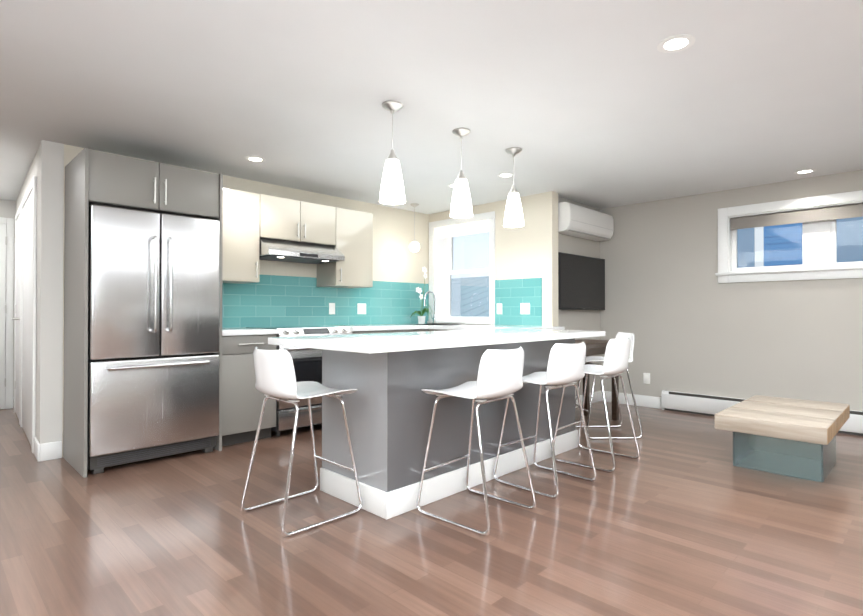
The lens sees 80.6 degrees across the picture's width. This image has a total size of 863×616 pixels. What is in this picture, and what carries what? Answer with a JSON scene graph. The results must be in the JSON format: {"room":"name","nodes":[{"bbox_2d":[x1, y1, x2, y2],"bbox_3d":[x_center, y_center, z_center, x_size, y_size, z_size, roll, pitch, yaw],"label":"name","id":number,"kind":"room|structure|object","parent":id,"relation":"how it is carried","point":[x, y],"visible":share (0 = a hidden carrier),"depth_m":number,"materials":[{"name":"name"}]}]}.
{"room":"kitchen","nodes":[
{"label":"kitchen","id":0,"kind":"room"},
{"bbox_2d":[0,199,15,396],"bbox_3d":[-5.126,-0.044,5.235,0.120,2.300,1.580,0,-1,45],"label":"wall","id":1,"kind":"structure","parent":0,"point":[7,208],"depth_m":5.64,"materials":[{"name":"paint"}]},
{"bbox_2d":[0,217,13,408],"bbox_3d":[-4.935,0.056,5.271,0.099,2.100,0.940,0,-1,45],"label":"end door","id":2,"kind":"structure","parent":1,"relation":"in","point":[6,297],"depth_m":5.58,"materials":[{"name":"white wood"}]},
{"bbox_2d":[13,140,63,461],"bbox_3d":[-3.667,-0.048,4.681,0.144,2.300,2.744,0,-1,-42],"label":"wall","id":3,"kind":"structure","parent":0,"point":[47,167],"depth_m":3.69,"materials":[{"name":"paint"}]},
{"bbox_2d":[12,176,36,452],"bbox_3d":[-3.738,0.054,4.619,0.068,2.095,2.130,0,-1,-42],"label":"hall door","id":4,"kind":"structure","parent":3,"relation":"in","point":[24,318],"depth_m":4.40,"materials":[{"name":"white wood"}]},
{"bbox_2d":[62,144,428,456],"bbox_3d":[-1.307,-0.044,5.231,0.120,2.300,4.100,0,-1,45],"label":"wall","id":5,"kind":"structure","parent":0,"point":[396,258],"depth_m":5.86,"materials":[{"name":"beige paint"}]},
{"bbox_2d":[222,188,261,283],"bbox_3d":[-1.782,-0.613,4.406,0.347,0.775,0.448,0,-1,45],"label":"upper cabinet","id":6,"kind":"object","parent":5,"relation":"attached to","point":[250,219],"depth_m":4.33,"materials":[{"name":"beige"}]},
{"bbox_2d":[262,194,337,247],"bbox_3d":[-1.345,-0.808,4.850,0.347,0.378,0.792,0,-1,45],"label":"upper cabinet","id":7,"kind":"object","parent":5,"relation":"attached to","point":[285,219],"depth_m":4.72,"materials":[{"name":"beige"}]},
{"bbox_2d":[259,238,344,263],"bbox_3d":[-1.288,-0.531,4.794,0.501,0.169,0.787,0,-1,45],"label":"range hood","id":8,"kind":"object","parent":5,"relation":"attached to","point":[286,251],"visible":0.96,"depth_m":4.64,"materials":[{"name":"metal"}]},
{"bbox_2d":[222,274,428,327],"bbox_3d":[-1.053,-0.063,5.395,0.010,0.499,2.885,0,-1,45],"label":"tile backsplash","id":9,"kind":"structure","parent":5,"relation":"attached to","point":[271,301],"depth_m":5.22,"materials":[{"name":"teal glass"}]},
{"bbox_2d":[329,303,334,313],"bbox_3d":[-1.051,0.007,5.383,0.008,0.120,0.075,0,-1,45],"label":"electrical outlet","id":10,"kind":"object","parent":9,"relation":"attached to","point":[331,308],"visible":1,"depth_m":5.38,"materials":[{"name":"white plastic"}]},
{"bbox_2d":[357,303,365,313],"bbox_3d":[-0.776,0.009,5.662,0.008,0.120,0.120,0,-1,45],"label":"light switch","id":11,"kind":"object","parent":9,"relation":"attached to","point":[361,308],"visible":1,"depth_m":5.66,"materials":[{"name":"white plastic"}]},
{"bbox_2d":[317,208,372,287],"bbox_3d":[-0.902,-0.607,5.297,0.347,0.775,0.462,0,-1,45],"label":"upper cabinet","id":12,"kind":"object","parent":5,"relation":"attached to","point":[355,228],"depth_m":5.17,"materials":[{"name":"beige wood"}]},
{"bbox_2d":[0,401,862,615],"bbox_3d":[-0.455,1.115,2.414,10.760,0.060,9.140,0,-1,45],"label":"floor","id":13,"kind":"structure","parent":0,"point":[681,515],"depth_m":2.40,"materials":[{"name":"brown wood"}]},
{"bbox_2d":[63,147,222,477],"bbox_3d":[-2.144,0.030,3.813,0.657,2.130,0.894,0,-1,45],"label":"surround","id":14,"kind":"object","parent":13,"relation":"on","point":[94,177],"visible":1,"depth_m":3.52,"materials":[{"name":"grey"}]},
{"bbox_2d":[87,204,219,473],"bbox_3d":[-2.107,0.213,3.776,0.704,1.765,0.836,0,-1,45],"label":"fridge","id":15,"kind":"object","parent":13,"relation":"on","point":[153,323],"visible":1,"depth_m":3.53,"materials":[{"name":"grey metal"}]},
{"bbox_2d":[222,328,277,445],"bbox_3d":[-1.668,0.639,4.302,0.641,0.920,0.476,0,-1,45],"label":"base cabinet","id":16,"kind":"object","parent":13,"relation":"on","point":[243,397],"visible":0.54,"depth_m":4.07,"materials":[{"name":"grey wood"}]},
{"bbox_2d":[246,326,351,435],"bbox_3d":[-1.213,0.638,4.727,0.676,0.929,0.750,0,-1,45],"label":"stove","id":17,"kind":"object","parent":13,"relation":"on","point":[307,362],"visible":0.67,"depth_m":4.45,"materials":[{"name":"grey metal"}]},
{"bbox_2d":[240,347,362,536],"bbox_3d":[-0.689,0.645,2.706,0.450,0.881,0.476,0,-1,45],"label":"stool","id":18,"kind":"object","parent":13,"relation":"on","point":[275,375],"visible":1,"depth_m":2.57,"materials":[{"name":"white plastic"}]},
{"bbox_2d":[352,330,395,333],"bbox_3d":[-0.791,0.667,5.215,0.607,0.878,0.514,0,-1,45],"label":"base cabinet","id":19,"kind":"object","parent":13,"relation":"on","point":[386,331],"depth_m":5.00,"materials":[{"name":"grey"}]},
{"bbox_2d":[396,329,431,332],"bbox_3d":[-0.430,0.670,5.580,0.607,0.878,0.513,0,-1,45],"label":"base cabinet","id":20,"kind":"object","parent":13,"relation":"on","point":[414,330],"depth_m":5.42,"materials":[{"name":"grey"}]},
{"bbox_2d":[339,323,427,330],"bbox_3d":[-0.617,0.207,5.366,0.648,0.040,0.975,0,-1,45],"label":"countertop","id":21,"kind":"structure","parent":20,"relation":"on","point":[383,327],"depth_m":5.18,"materials":[{"name":"white stone"}]},
{"bbox_2d":[428,323,531,326],"bbox_3d":[0.367,0.208,5.550,1.788,0.040,0.668,0,-1,45],"label":"countertop","id":22,"kind":"structure","parent":20,"relation":"on","point":[429,324],"depth_m":5.45,"materials":[{"name":"white stone"}]},
{"bbox_2d":[410,266,431,323],"bbox_3d":[-0.127,-0.147,6.055,0.296,0.675,0.338,0,-1,45],"label":"orchid","id":23,"kind":"object","parent":22,"relation":"on","point":[421,319],"visible":1,"depth_m":6.01,"materials":[{"name":"white plant"}]},
{"bbox_2d":[424,291,436,323],"bbox_3d":[-0.031,-0.006,6.180,0.093,0.396,0.212,0,-1,45],"label":"faucet","id":24,"kind":"object","parent":22,"relation":"on","point":[434,316],"visible":1,"depth_m":6.20,"materials":[{"name":"silver metal"}]},
{"bbox_2d":[320,338,577,519],"bbox_3d":[0.244,0.654,3.526,0.617,0.878,1.974,0,-1,45],"label":"base cabinet","id":25,"kind":"object","parent":13,"relation":"on","point":[389,403],"visible":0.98,"depth_m":2.91,"materials":[{"name":"grey paint"}]},
{"bbox_2d":[268,326,604,353],"bbox_3d":[0.491,0.195,3.699,0.930,0.040,3.128,0,-1,45],"label":"countertop","id":26,"kind":"structure","parent":25,"relation":"on","point":[460,335],"depth_m":2.91,"materials":[{"name":"white stone"}]},
{"bbox_2d":[416,346,535,535],"bbox_3d":[0.240,0.645,2.716,0.476,0.881,0.450,0,-1,42],"label":"stool","id":27,"kind":"object","parent":13,"relation":"on","point":[500,374],"visible":1,"depth_m":2.58,"materials":[{"name":"white plastic"}]},
{"bbox_2d":[493,342,596,498],"bbox_3d":[0.710,0.649,3.192,0.450,0.881,0.476,0,-1,-43],"label":"stool","id":28,"kind":"object","parent":13,"relation":"on","point":[566,364],"visible":0.94,"depth_m":3.04,"materials":[{"name":"white plastic"}]},
{"bbox_2d":[551,338,639,472],"bbox_3d":[1.178,0.652,3.659,0.476,0.881,0.450,0,-1,43],"label":"stool","id":29,"kind":"object","parent":13,"relation":"on","point":[616,358],"visible":0.81,"depth_m":3.50,"materials":[{"name":"white plastic"}]},
{"bbox_2d":[575,339,618,420],"bbox_3d":[1.337,0.713,4.758,0.420,0.780,1.150,0,-1,45],"label":"console desk","id":30,"kind":"object","parent":13,"relation":"on","point":[595,347],"visible":0.27,"depth_m":5.00,"materials":[{"name":"brown wood"}]},
{"bbox_2d":[575,332,642,438],"bbox_3d":[1.528,0.658,4.474,0.476,0.881,0.450,0,0,-1],"label":"stool","id":31,"kind":"object","parent":13,"relation":"on","point":[619,335],"visible":0.44,"depth_m":4.34,"materials":[{"name":"white plastic"}]},
{"bbox_2d":[714,395,849,481],"bbox_3d":[2.487,0.901,3.572,0.602,0.385,1.098,0,-1,45],"label":"coffee table","id":32,"kind":"object","parent":13,"relation":"on","point":[821,423],"visible":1,"depth_m":3.35,"materials":[{"name":"brown wood"}]},
{"bbox_2d":[0,0,862,213],"bbox_3d":[-0.455,-1.245,2.432,10.760,0.060,9.140,0,-1,45],"label":"ceiling","id":33,"kind":"structure","parent":0,"point":[601,104],"depth_m":2.85,"materials":[{"name":"paint"}]},
{"bbox_2d":[245,156,265,161],"bbox_3d":[-1.420,-1.199,4.101,0.160,0.006,0.160,0,-1,45],"label":"recessed light","id":34,"kind":"object","parent":33,"relation":"in","point":[254,159],"visible":1,"depth_m":4.10,"materials":[{"name":"white"}]},
{"bbox_2d":[379,100,404,204],"bbox_3d":[-0.232,-0.920,3.025,0.156,0.580,0.156,0,-1,45],"label":"pendant light","id":35,"kind":"object","parent":33,"relation":"hanging from","point":[392,190],"visible":1,"depth_m":2.98,"materials":[{"name":"white glass"}]},
{"bbox_2d":[409,203,419,251],"bbox_3d":[-0.194,-0.914,5.825,0.120,0.550,0.120,0,-1,45],"label":"globe pendant light","id":36,"kind":"object","parent":33,"relation":"hanging from","point":[414,246],"visible":1,"depth_m":5.79,"materials":[{"name":"silver metal"}]},
{"bbox_2d":[450,128,472,217],"bbox_3d":[0.203,-0.917,3.466,0.156,0.580,0.156,0,-1,45],"label":"pendant light","id":37,"kind":"object","parent":33,"relation":"hanging from","point":[461,205],"visible":1,"depth_m":3.42,"materials":[{"name":"white glass"}]},
{"bbox_2d":[497,173,514,177],"bbox_3d":[0.670,-1.195,4.581,0.160,0.006,0.160,0,-1,45],"label":"recessed light","id":38,"kind":"object","parent":33,"relation":"in","point":[504,175],"visible":1,"depth_m":4.58,"materials":[{"name":"white"}]},
{"bbox_2d":[503,147,523,227],"bbox_3d":[0.625,-0.914,3.865,0.156,0.580,0.156,0,-1,45],"label":"pendant light","id":39,"kind":"object","parent":33,"relation":"hanging from","point":[513,216],"visible":1,"depth_m":3.82,"materials":[{"name":"white glass"}]},
{"bbox_2d":[657,34,695,52],"bbox_3d":[1.123,-1.212,2.335,0.160,0.006,0.160,0,-1,45],"label":"recessed light","id":40,"kind":"object","parent":33,"relation":"in","point":[676,43],"visible":1,"depth_m":2.33,"materials":[{"name":"white"}]},
{"bbox_2d":[794,169,815,173],"bbox_3d":[3.280,-1.196,4.464,0.160,0.006,0.160,0,-1,45],"label":"recessed light","id":41,"kind":"object","parent":33,"relation":"in","point":[805,171],"visible":1,"depth_m":4.46,"materials":[{"name":"white"}]},
{"bbox_2d":[429,196,526,325],"bbox_3d":[0.597,-0.038,6.022,1.480,2.300,0.300,0,-1,45],"label":"wall","id":42,"kind":"structure","parent":0,"point":[510,253],"depth_m":5.60,"materials":[{"name":"beige paint"}]},
{"bbox_2d":[427,211,494,324],"bbox_3d":[0.435,-0.447,6.153,1.040,1.270,0.345,0,-1,45],"label":"window","id":43,"kind":"structure","parent":42,"relation":"in","point":[441,257],"depth_m":6.34,"materials":[{"name":"white wood"}]},
{"bbox_2d":[495,278,541,325],"bbox_3d":[0.927,-0.063,5.476,0.604,0.499,0.010,0,-1,45],"label":"tile backsplash","id":44,"kind":"structure","parent":42,"relation":"attached to","point":[510,292],"depth_m":5.46,"materials":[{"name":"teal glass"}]},
{"bbox_2d":[497,303,501,313],"bbox_3d":[0.753,0.009,5.635,0.075,0.120,0.008,0,-1,45],"label":"electrical outlet","id":45,"kind":"object","parent":44,"relation":"attached to","point":[499,308],"visible":1,"depth_m":5.63,"materials":[{"name":"white plastic"}]},
{"bbox_2d":[520,303,529,313],"bbox_3d":[0.993,0.007,5.397,0.120,0.120,0.008,0,-1,45],"label":"light switch","id":46,"kind":"object","parent":44,"relation":"attached to","point":[524,308],"visible":1,"depth_m":5.40,"materials":[{"name":"white plastic"}]},
{"bbox_2d":[527,191,558,325],"bbox_3d":[1.167,-0.043,5.332,0.300,2.300,0.120,0,-1,45],"label":"wall column","id":47,"kind":"structure","parent":0,"point":[542,235],"depth_m":5.25,"materials":[{"name":"beige paint"}]},
{"bbox_2d":[558,196,599,395],"bbox_3d":[1.634,-0.039,5.862,0.220,2.300,1.290,0,-1,45],"label":"wall","id":48,"kind":"structure","parent":0,"point":[588,320],"depth_m":5.78,"materials":[{"name":"grey paint"}]},
{"bbox_2d":[558,252,604,309],"bbox_3d":[1.673,-0.281,5.691,0.077,0.600,1.030,0,-1,45],"label":"tv","id":49,"kind":"object","parent":48,"relation":"attached to","point":[581,282],"visible":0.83,"depth_m":5.61,"materials":[{"name":"black plastic"}]},
{"bbox_2d":[558,202,613,240],"bbox_3d":[1.704,-0.946,5.638,0.200,0.300,1.004,0,-1,45],"label":"mini-split air conditioner","id":50,"kind":"object","parent":48,"relation":"attached to","point":[574,220],"visible":0.88,"depth_m":5.47,"materials":[{"name":"white plastic"}]},
{"bbox_2d":[575,390,601,407],"bbox_3d":[1.648,1.047,5.699,0.018,0.125,1.090,0,-1,45],"label":"baseboard","id":51,"kind":"structure","parent":48,"relation":"attached to","point":[597,396],"depth_m":5.97,"materials":[{"name":"white"}]},
{"bbox_2d":[600,170,862,410],"bbox_3d":[4.258,-0.053,4.037,6.080,2.300,0.200,0,-1,45],"label":"wall","id":52,"kind":"structure","parent":0,"point":[683,315],"depth_m":5.21,"materials":[{"name":"grey paint"}]},
{"bbox_2d":[602,391,661,408],"bbox_3d":[2.289,1.048,5.823,0.715,0.125,0.014,0,-1,45],"label":"baseboard","id":53,"kind":"structure","parent":52,"relation":"attached to","point":[648,401],"depth_m":5.75,"materials":[{"name":"white wood"}]},
{"bbox_2d":[643,373,649,383],"bbox_3d":[2.415,0.789,5.704,0.075,0.120,0.008,0,-1,45],"label":"electrical outlet","id":54,"kind":"object","parent":52,"relation":"attached to","point":[646,378],"visible":1,"depth_m":5.70,"materials":[{"name":"white plastic"}]},
{"bbox_2d":[661,390,862,435],"bbox_3d":[4.251,0.991,3.844,4.860,0.209,0.070,0,-1,45],"label":"baseboard heater","id":55,"kind":"object","parent":52,"relation":"attached to","point":[702,404],"visible":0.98,"depth_m":5.22,"materials":[{"name":"white metal"}]},
{"bbox_2d":[715,190,862,282],"bbox_3d":[3.839,-0.640,4.385,2.470,0.760,0.200,0,-1,45],"label":"living room window","id":56,"kind":"structure","parent":52,"relation":"in","point":[818,221],"depth_m":4.75,"materials":[{"name":"white"}]},
{"label":"outside","id":57,"kind":"structure","parent":0,"visible":0},
{"bbox_2d":[451,276,488,316],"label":"window","id":58,"kind":"structure","parent":57,"point":[485,310],"depth_m":9.95,"materials":[{"name":"blue glass"}]},
{"bbox_2d":[737,217,862,267],"bbox_3d":[8.006,-2.145,5.159,12.300,7.500,0.380,0,-1,45],"label":"neighbour","id":59,"kind":"structure","parent":57,"point":[759,250],"depth_m":7.64,"materials":[{"name":"blue"}]}
]}

